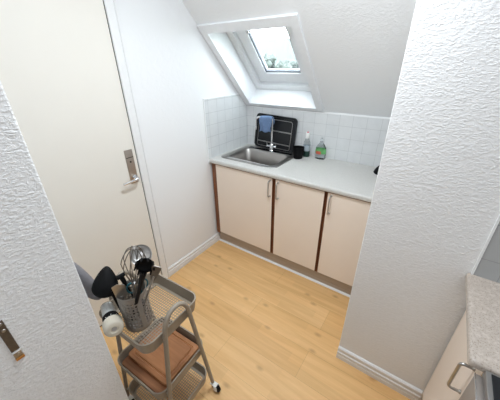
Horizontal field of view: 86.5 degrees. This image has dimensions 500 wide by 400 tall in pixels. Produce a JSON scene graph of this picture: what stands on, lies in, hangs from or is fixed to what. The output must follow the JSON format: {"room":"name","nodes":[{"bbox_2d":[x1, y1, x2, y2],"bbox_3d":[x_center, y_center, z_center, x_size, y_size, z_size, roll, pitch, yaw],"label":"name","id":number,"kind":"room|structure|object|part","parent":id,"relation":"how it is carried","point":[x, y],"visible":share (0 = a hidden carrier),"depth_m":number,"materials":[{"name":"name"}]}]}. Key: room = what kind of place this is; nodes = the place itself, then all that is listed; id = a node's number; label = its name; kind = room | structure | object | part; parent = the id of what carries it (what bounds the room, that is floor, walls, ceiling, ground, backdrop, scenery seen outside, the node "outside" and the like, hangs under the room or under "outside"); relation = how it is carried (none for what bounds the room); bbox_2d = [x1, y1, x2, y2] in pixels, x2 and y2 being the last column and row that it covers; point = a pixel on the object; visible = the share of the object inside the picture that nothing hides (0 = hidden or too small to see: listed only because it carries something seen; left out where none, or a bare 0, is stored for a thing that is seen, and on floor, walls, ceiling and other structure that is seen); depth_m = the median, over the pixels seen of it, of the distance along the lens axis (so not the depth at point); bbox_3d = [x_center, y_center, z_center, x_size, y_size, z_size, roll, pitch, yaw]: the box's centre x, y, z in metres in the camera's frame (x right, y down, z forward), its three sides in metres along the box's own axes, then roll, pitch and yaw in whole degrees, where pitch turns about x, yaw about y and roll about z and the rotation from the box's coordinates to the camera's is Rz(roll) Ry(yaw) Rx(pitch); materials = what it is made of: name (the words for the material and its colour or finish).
{"room":"kitchen","nodes":[
{"label":"kitchen","id":0,"kind":"room"},
{"bbox_2d":[0,81,128,399],"bbox_3d":[-0.949,0.084,0.847,0.842,2.400,0.320,17,32,31],"label":"wall","id":1,"kind":"structure","parent":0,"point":[45,306],"depth_m":0.72,"materials":[{"name":"white paint"}]},
{"bbox_2d":[0,320,24,360],"bbox_3d":[-0.620,0.365,0.686,0.005,0.143,0.019,17,32,31],"label":"strike plate","id":2,"kind":"object","parent":1,"relation":"attached to","point":[6,336],"visible":1,"depth_m":0.69,"materials":[{"name":"metal"}]},
{"bbox_3d":[-0.621,0.350,0.679,0.002,0.110,0.018,17,32,31],"label":"plate","id":3,"kind":"part","parent":2,"relation":"part of","materials":[{"name":"metal"}]},
{"bbox_3d":[-0.621,0.412,0.711,0.003,0.018,0.018,17,32,31],"label":"plate","id":4,"kind":"part","parent":2,"relation":"part of","materials":[{"name":"silver metal"}]},
{"bbox_2d":[0,0,169,326],"bbox_3d":[-0.935,-0.097,1.534,0.064,2.090,0.828,17,32,31],"label":"door","id":5,"kind":"structure","parent":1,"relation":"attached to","point":[65,78],"depth_m":1.46,"materials":[{"name":"white paint"}]},
{"bbox_3d":[-0.784,-0.130,1.748,0.054,0.036,0.128,17,32,31],"label":"lever","id":6,"kind":"part","parent":5,"relation":"part of","materials":[{"name":"silver metal"}]},
{"bbox_3d":[-0.784,-0.220,1.758,0.006,0.230,0.056,17,32,31],"label":"handle plate","id":7,"kind":"part","parent":5,"relation":"part of","materials":[{"name":"silver metal"}]},
{"bbox_3d":[-0.953,-0.102,1.546,0.020,2.090,0.828,17,32,31],"label":"architrave","id":8,"kind":"part","parent":5,"relation":"part of","materials":[{"name":"white paint"}]},
{"bbox_2d":[116,0,251,267],"bbox_3d":[-1.272,-0.074,1.160,0.110,2.400,4.400,17,32,31],"label":"wall","id":9,"kind":"structure","parent":0,"point":[191,113],"depth_m":2.02,"materials":[{"name":"white paint"}]},
{"bbox_2d":[168,232,219,275],"bbox_3d":[-0.510,0.500,2.554,0.016,0.085,0.682,17,32,31],"label":"baseboard","id":10,"kind":"structure","parent":9,"relation":"attached to","point":[182,262],"depth_m":2.51,"materials":[{"name":"white paint"}]},
{"bbox_3d":[-0.197,-0.700,2.462,0.008,0.495,0.600,17,32,31],"label":"panel","id":11,"kind":"part","parent":9,"relation":"part of","materials":[{"name":"white tile"}]},
{"bbox_2d":[100,240,409,399],"bbox_3d":[-0.200,1.347,1.055,2.540,0.050,4.240,17,32,31],"label":"floor","id":12,"kind":"structure","parent":0,"point":[267,331],"depth_m":1.82,"materials":[{"name":"brown wood"}]},
{"bbox_2d":[99,270,220,399],"bbox_3d":[-0.423,0.736,1.299,0.410,0.815,0.328,16,31,28],"label":"utility cart","id":13,"kind":"object","parent":12,"relation":"on","point":[182,293],"visible":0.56,"depth_m":1.26,"materials":[{"name":"silver metal"}]},
{"bbox_2d":[74,262,100,299],"bbox_3d":[-0.708,0.339,1.122,0.144,0.239,0.059,8,29,17],"label":"oven mitt","id":14,"kind":"object","parent":13,"relation":"on","point":[87,280],"visible":0.31,"depth_m":1.09,"materials":[{"name":"grey fabric"}]},
{"bbox_2d":[100,301,123,336],"bbox_3d":[-0.566,0.472,1.075,0.072,0.079,0.166,-20,33,-32],"label":"jar","id":15,"kind":"object","parent":13,"relation":"on","point":[113,324],"visible":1,"depth_m":1.03,"materials":[{"name":"white plastic"}]},
{"bbox_3d":[-0.531,0.490,1.034,0.072,0.072,0.046,-20,26,-32],"label":"lid","id":16,"kind":"part","parent":15,"relation":"part of","materials":[{"name":"beige plastic"}]},
{"bbox_3d":[-0.587,0.664,1.377,0.020,0.754,0.315,16,31,28],"label":"arched frame","id":17,"kind":"part","parent":13,"relation":"part of","materials":[{"name":"grey metal"}]},
{"bbox_2d":[116,279,152,331],"bbox_3d":[-0.479,0.443,1.113,0.116,0.189,0.116,17,32,31],"label":"utensil holder","id":18,"kind":"object","parent":13,"relation":"on","point":[143,320],"visible":0.82,"depth_m":1.08,"materials":[{"name":"metal"}]},
{"bbox_2d":[91,266,120,311],"bbox_3d":[-0.578,0.409,1.099,0.071,0.264,0.095,15,31,27],"label":"serving spoon","id":19,"kind":"object","parent":18,"relation":"in","point":[102,285],"visible":0.94,"depth_m":1.05,"materials":[{"name":"black plastic"}]},
{"bbox_3d":[-0.575,0.430,1.142,0.018,0.186,0.017,-27,44,-32],"label":"spoon handle","id":20,"kind":"part","parent":19,"relation":"part of","materials":[{"name":"black plastic"}]},
{"bbox_2d":[112,284,129,322],"bbox_3d":[-0.511,0.420,1.073,0.045,0.244,0.036,-21,34,-34],"label":"cake slice","id":21,"kind":"object","parent":18,"relation":"in","point":[119,290],"visible":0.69,"depth_m":1.03,"materials":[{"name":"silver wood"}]},
{"bbox_3d":[-0.504,0.357,1.030,0.044,0.092,0.002,-18,40,-30],"label":"slice blade","id":22,"kind":"part","parent":21,"relation":"part of","materials":[{"name":"silver metal"}]},
{"bbox_2d":[116,272,132,296],"bbox_3d":[-0.509,0.399,1.134,0.071,0.225,0.031,-6,28,-10],"label":"peeler","id":23,"kind":"object","parent":18,"relation":"in","point":[120,277],"visible":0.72,"depth_m":1.08,"materials":[{"name":"black plastic"}]},
{"bbox_2d":[120,245,145,316],"bbox_3d":[-0.432,0.337,1.036,0.084,0.426,0.142,-21,34,-34],"label":"whisk","id":24,"kind":"object","parent":18,"relation":"in","point":[134,283],"visible":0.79,"depth_m":0.96,"materials":[{"name":"silver metal"}]},
{"bbox_3d":[-0.472,0.415,1.090,0.016,0.244,0.016,-1,38,-24],"label":"handle","id":25,"kind":"part","parent":24,"relation":"part of","materials":[{"name":"silver metal"}]},
{"bbox_2d":[126,278,148,303],"bbox_3d":[-0.462,0.415,1.126,0.087,0.203,0.015,-18,32,-30],"label":"scissors","id":26,"kind":"object","parent":18,"relation":"in","point":[128,284],"visible":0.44,"depth_m":1.09,"materials":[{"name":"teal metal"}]},
{"bbox_2d":[130,244,151,311],"bbox_3d":[-0.444,0.343,1.122,0.099,0.335,0.064,-23,35,-37],"label":"ladle","id":27,"kind":"object","parent":18,"relation":"in","point":[147,251],"visible":0.49,"depth_m":1.08,"materials":[{"name":"silver metal"}]},
{"bbox_2d":[130,244,151,263],"bbox_3d":[-0.439,0.220,1.069,0.083,0.073,0.053,-3,18,-23],"label":"bowl","id":28,"kind":"object","parent":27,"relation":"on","point":[147,251],"depth_m":1.08,"materials":[{"name":"silver metal"}]},
{"bbox_2d":[131,258,154,320],"bbox_3d":[-0.421,0.362,0.991,0.234,0.424,0.055,13,30,24],"label":"server","id":29,"kind":"object","parent":18,"relation":"in","point":[143,265],"visible":0.99,"depth_m":0.89,"materials":[{"name":"black plastic"}]},
{"bbox_3d":[-0.434,0.378,1.024,0.026,0.404,0.025,13,41,-18],"label":"server handle","id":30,"kind":"part","parent":29,"relation":"part of","materials":[{"name":"black plastic"}]},
{"bbox_2d":[143,266,161,307],"bbox_3d":[-0.392,0.363,1.018,0.232,0.396,0.020,17,32,31],"label":"turner","id":31,"kind":"object","parent":18,"relation":"in","point":[153,276],"visible":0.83,"depth_m":0.92,"materials":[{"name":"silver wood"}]},
{"bbox_3d":[-0.406,0.385,1.045,0.008,0.376,0.008,18,43,-14],"label":"handle","id":32,"kind":"part","parent":31,"relation":"part of","materials":[{"name":"silver metal"}]},
{"bbox_3d":[-0.327,0.254,0.911,0.032,0.110,0.002,18,43,-14],"label":"blade","id":33,"kind":"part","parent":31,"relation":"part of","materials":[{"name":"brown wood"}]},
{"bbox_2d":[99,273,195,353],"bbox_3d":[-0.443,0.482,1.179,0.334,0.062,0.316,17,32,31],"label":"tray","id":34,"kind":"object","parent":13,"relation":"on","point":[182,293],"depth_m":1.18,"materials":[{"name":"grey metal"}]},
{"bbox_2d":[117,317,202,399],"bbox_3d":[-0.439,0.770,1.328,0.334,0.062,0.316,17,32,31],"label":"tray","id":35,"kind":"object","parent":13,"relation":"on","point":[124,353],"depth_m":1.30,"materials":[{"name":"grey metal"}]},
{"bbox_2d":[122,336,198,392],"bbox_3d":[-0.439,0.787,1.337,0.290,0.022,0.268,16,31,28],"label":"cutting board","id":36,"kind":"object","parent":13,"relation":"on","point":[128,363],"visible":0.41,"depth_m":1.25,"materials":[{"name":"brown wood"}]},
{"bbox_2d":[129,323,197,386],"bbox_3d":[-0.433,0.762,1.339,0.280,0.020,0.220,16,31,28],"label":"cutting board","id":37,"kind":"object","parent":36,"relation":"on","point":[182,349],"visible":0.69,"depth_m":1.30,"materials":[{"name":"brown wood"}]},
{"bbox_2d":[129,361,206,399],"bbox_3d":[-0.437,0.988,1.441,0.334,0.062,0.316,17,32,31],"label":"tray","id":38,"kind":"object","parent":13,"relation":"on","point":[197,367],"depth_m":1.44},
{"bbox_3d":[-0.293,0.746,1.212,0.020,0.754,0.315,16,31,28],"label":"arched frame","id":39,"kind":"part","parent":13,"relation":"part of","materials":[{"name":"grey metal"}]},
{"bbox_2d":[212,163,274,252],"bbox_3d":[0.079,-0.024,2.579,0.650,0.742,0.609,17,32,31],"label":"base cabinet","id":40,"kind":"object","parent":12,"relation":"on","point":[244,201],"visible":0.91,"depth_m":2.35,"materials":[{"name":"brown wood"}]},
{"bbox_3d":[-0.318,-0.004,2.550,0.041,0.742,0.018,17,32,31],"label":"panel","id":41,"kind":"part","parent":40,"relation":"part of","materials":[{"name":"brown wood"}]},
{"bbox_3d":[0.148,-0.086,2.096,0.015,0.150,0.037,17,32,31],"label":"handle","id":42,"kind":"part","parent":40,"relation":"part of","materials":[{"name":"silver metal"}]},
{"bbox_2d":[209,144,376,202],"bbox_3d":[0.394,-0.279,2.214,1.447,0.038,0.601,17,32,31],"label":"countertop","id":43,"kind":"structure","parent":40,"relation":"on","point":[348,179],"depth_m":2.03,"materials":[{"name":"grey laminate"}]},
{"bbox_2d":[221,146,292,168],"bbox_3d":[0.086,-0.334,2.451,0.576,0.163,0.452,17,32,31],"label":"sink","id":44,"kind":"object","parent":43,"relation":"in","point":[274,159],"visible":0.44,"depth_m":2.52,"materials":[{"name":"silver metal"}]},
{"bbox_2d":[254,113,297,152],"bbox_3d":[0.235,-0.634,2.508,0.442,0.327,0.063,17,32,31],"label":"dish rack","id":45,"kind":"object","parent":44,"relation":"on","point":[284,128],"visible":0.81,"depth_m":2.49,"materials":[{"name":"black plastic"}]},
{"bbox_2d":[255,116,276,150],"bbox_3d":[0.152,-0.623,2.494,0.226,0.313,0.054,13,30,25],"label":"faucet","id":46,"kind":"object","parent":43,"relation":"on","point":[271,146],"visible":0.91,"depth_m":2.49,"materials":[{"name":"silver metal"}]},
{"bbox_3d":[0.131,-0.655,2.484,0.183,0.248,0.025,10,29,20],"label":"spout","id":47,"kind":"part","parent":46,"relation":"part of","materials":[{"name":"silver metal"}]},
{"bbox_2d":[259,116,273,132],"bbox_3d":[0.153,-0.700,2.447,0.129,0.148,0.074,17,32,31],"label":"cloth","id":48,"kind":"object","parent":46,"relation":"hanging from","point":[265,122],"visible":0.94,"depth_m":2.42,"materials":[{"name":"blue fabric"}]},
{"bbox_2d":[293,145,303,158],"bbox_3d":[0.422,-0.415,2.328,0.100,0.100,0.100,17,32,31],"label":"cup","id":49,"kind":"object","parent":43,"relation":"on","point":[298,150],"visible":1,"depth_m":2.30,"materials":[{"name":"black plastic"}]},
{"bbox_2d":[303,131,309,156],"bbox_3d":[0.503,-0.492,2.345,0.061,0.220,0.061,17,32,31],"label":"spray bottle","id":50,"kind":"object","parent":43,"relation":"on","point":[306,145],"visible":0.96,"depth_m":2.33,"materials":[{"name":"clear plastic"}]},
{"bbox_2d":[315,137,325,159],"bbox_3d":[0.613,-0.450,2.292,0.096,0.190,0.059,17,32,31],"label":"dish soap bottle","id":51,"kind":"object","parent":43,"relation":"on","point":[320,152],"visible":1,"depth_m":2.28,"materials":[{"name":"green plastic"}]},
{"bbox_2d":[373,165,379,174],"bbox_3d":[1.007,-0.235,1.992,0.139,0.075,0.138,17,32,31],"label":"bowl","id":52,"kind":"object","parent":43,"relation":"on","point":[375,171],"visible":0.16,"depth_m":1.99,"materials":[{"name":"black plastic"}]},
{"bbox_2d":[220,232,351,294],"bbox_3d":[0.273,0.545,2.416,1.426,0.115,0.015,17,32,31],"label":"plinth","id":53,"kind":"object","parent":12,"relation":"on","point":[322,278],"visible":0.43,"depth_m":2.35,"materials":[{"name":"beige wood"}]},
{"bbox_2d":[219,239,349,297],"bbox_3d":[0.265,0.596,2.429,1.427,0.013,0.015,17,32,31],"label":"trim","id":54,"kind":"structure","parent":53,"relation":"attached to","point":[231,244],"depth_m":2.37,"materials":[{"name":"white paint"}]},
{"bbox_2d":[273,179,327,271],"bbox_3d":[0.516,0.113,2.304,0.417,0.741,0.609,17,32,31],"label":"base cabinet","id":55,"kind":"object","parent":12,"relation":"on","point":[299,210],"visible":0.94,"depth_m":2.08,"materials":[{"name":"brown wood"}]},
{"bbox_3d":[0.209,-0.067,2.058,0.015,0.150,0.037,17,32,31],"label":"handle","id":56,"kind":"part","parent":55,"relation":"part of","materials":[{"name":"silver metal"}]},
{"bbox_2d":[317,192,370,285],"bbox_3d":[0.834,0.213,2.104,0.356,0.741,0.609,17,32,31],"label":"base cabinet","id":57,"kind":"object","parent":12,"relation":"on","point":[345,218],"visible":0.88,"depth_m":1.90,"materials":[{"name":"brown wood"}]},
{"bbox_3d":[0.549,0.040,1.844,0.015,0.150,0.037,17,32,31],"label":"handle","id":58,"kind":"part","parent":57,"relation":"part of","materials":[{"name":"silver metal"}]},
{"bbox_2d":[422,311,483,399],"bbox_3d":[1.017,0.865,0.959,0.636,0.869,0.391,17,32,31],"label":"base cabinet","id":59,"kind":"object","parent":12,"relation":"on","point":[452,374],"visible":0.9,"depth_m":1.06,"materials":[{"name":"beige laminate"}]},
{"bbox_3d":[0.687,0.581,0.871,0.041,0.143,0.015,17,32,31],"label":"handle","id":60,"kind":"part","parent":59,"relation":"part of","materials":[{"name":"silver metal"}]},
{"bbox_2d":[465,273,499,375],"bbox_3d":[1.013,0.466,0.749,0.648,0.030,0.431,17,32,31],"label":"countertop","id":61,"kind":"structure","parent":59,"relation":"on","point":[482,294],"depth_m":0.86,"materials":[{"name":"beige laminate"}]},
{"bbox_2d":[459,370,499,399],"bbox_3d":[0.706,1.036,0.582,0.649,0.877,0.592,17,32,31],"label":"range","id":62,"kind":"object","parent":12,"relation":"on","point":[486,386],"visible":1,"depth_m":0.71,"materials":[{"name":"silver metal"}]},
{"bbox_3d":[0.482,0.672,0.568,0.026,0.142,0.592,17,32,31],"label":"control panel","id":63,"kind":"part","parent":62,"relation":"part of","materials":[{"name":"beige metal"}]},
{"bbox_3d":[0.724,0.668,0.374,0.594,0.025,0.592,17,32,31],"label":"hob frame","id":64,"kind":"part","parent":62,"relation":"part of","materials":[{"name":"silver metal"}]},
{"bbox_3d":[0.718,0.653,0.373,0.552,0.003,0.572,17,32,31],"label":"hob glass","id":65,"kind":"part","parent":62,"relation":"part of","materials":[{"name":"black glass"}]},
{"bbox_2d":[255,38,296,68],"bbox_3d":[4.217,-14.170,30.951,18.800,8.000,8.800,17,32,31],"label":"sky","id":66,"kind":"structure","parent":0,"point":[282,48],"depth_m":28.44,"materials":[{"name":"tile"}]},
{"bbox_2d":[182,0,416,116],"bbox_3d":[0.279,-1.054,1.616,1.517,1.264,1.233,17,32,31],"label":"ceiling","id":67,"kind":"structure","parent":0,"point":[356,48],"depth_m":1.58,"materials":[{"name":"white paint"}]},
{"bbox_2d":[197,13,323,111],"bbox_3d":[0.163,-1.085,2.074,0.786,0.752,0.764,17,32,31],"label":"window","id":68,"kind":"structure","parent":67,"relation":"attached to","point":[233,43],"depth_m":2.20,"materials":[{"name":"white paint"}]},
{"bbox_3d":[0.202,-1.167,2.101,0.718,0.631,0.618,17,32,31],"label":"frame","id":69,"kind":"part","parent":68,"relation":"part of","materials":[{"name":"white paint"}]},
{"bbox_3d":[0.207,-1.179,2.104,0.538,0.478,0.467,17,32,31],"label":"sash","id":70,"kind":"part","parent":68,"relation":"part of","materials":[{"name":"white paint"}]},
{"bbox_2d":[247,105,389,166],"bbox_3d":[0.616,-0.192,2.561,1.497,1.285,0.109,17,32,31],"label":"wall","id":71,"kind":"structure","parent":0,"point":[359,139],"depth_m":2.21,"materials":[{"name":"white tile"}]},
{"bbox_2d":[339,0,499,399],"bbox_3d":[1.345,-0.156,1.260,1.153,2.400,1.183,17,32,31],"label":"wall","id":72,"kind":"structure","parent":0,"point":[433,220],"depth_m":1.02,"materials":[{"name":"white paint"}]},
{"bbox_2d":[336,346,422,399],"bbox_3d":[0.729,1.002,1.543,0.448,0.096,0.016,17,32,31],"label":"baseboard","id":73,"kind":"structure","parent":72,"relation":"attached to","point":[386,378],"depth_m":1.52,"materials":[{"name":"white paint"}]},
{"bbox_3d":[1.140,0.130,0.764,0.632,0.550,0.008,17,32,31],"label":"panel","id":74,"kind":"part","parent":72,"relation":"part of","materials":[{"name":"grey tile"}]},
{"label":"outside","id":75,"kind":"structure","parent":0,"visible":0},
{"bbox_3d":[23.056,-9.409,30.238,65.000,0.200,67.000,17,32,31],"label":"ground","id":76,"kind":"structure","parent":75,"visible":0},
{"bbox_2d":[262,53,276,67],"bbox_3d":[0.846,-10.596,25.797,3.541,6.455,3.422,17,32,31],"label":"tree","id":77,"kind":"object","parent":76,"relation":"on","point":[269,59],"visible":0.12,"depth_m":23.86,"materials":[{"name":"green plant"}]},
{"bbox_2d":[275,59,298,68],"bbox_3d":[3.543,-8.402,22.072,3.457,5.919,3.449,17,32,31],"label":"tree","id":78,"kind":"object","parent":76,"relation":"on","point":[285,63],"visible":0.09,"depth_m":20.60,"materials":[{"name":"green plant"}]}
]}

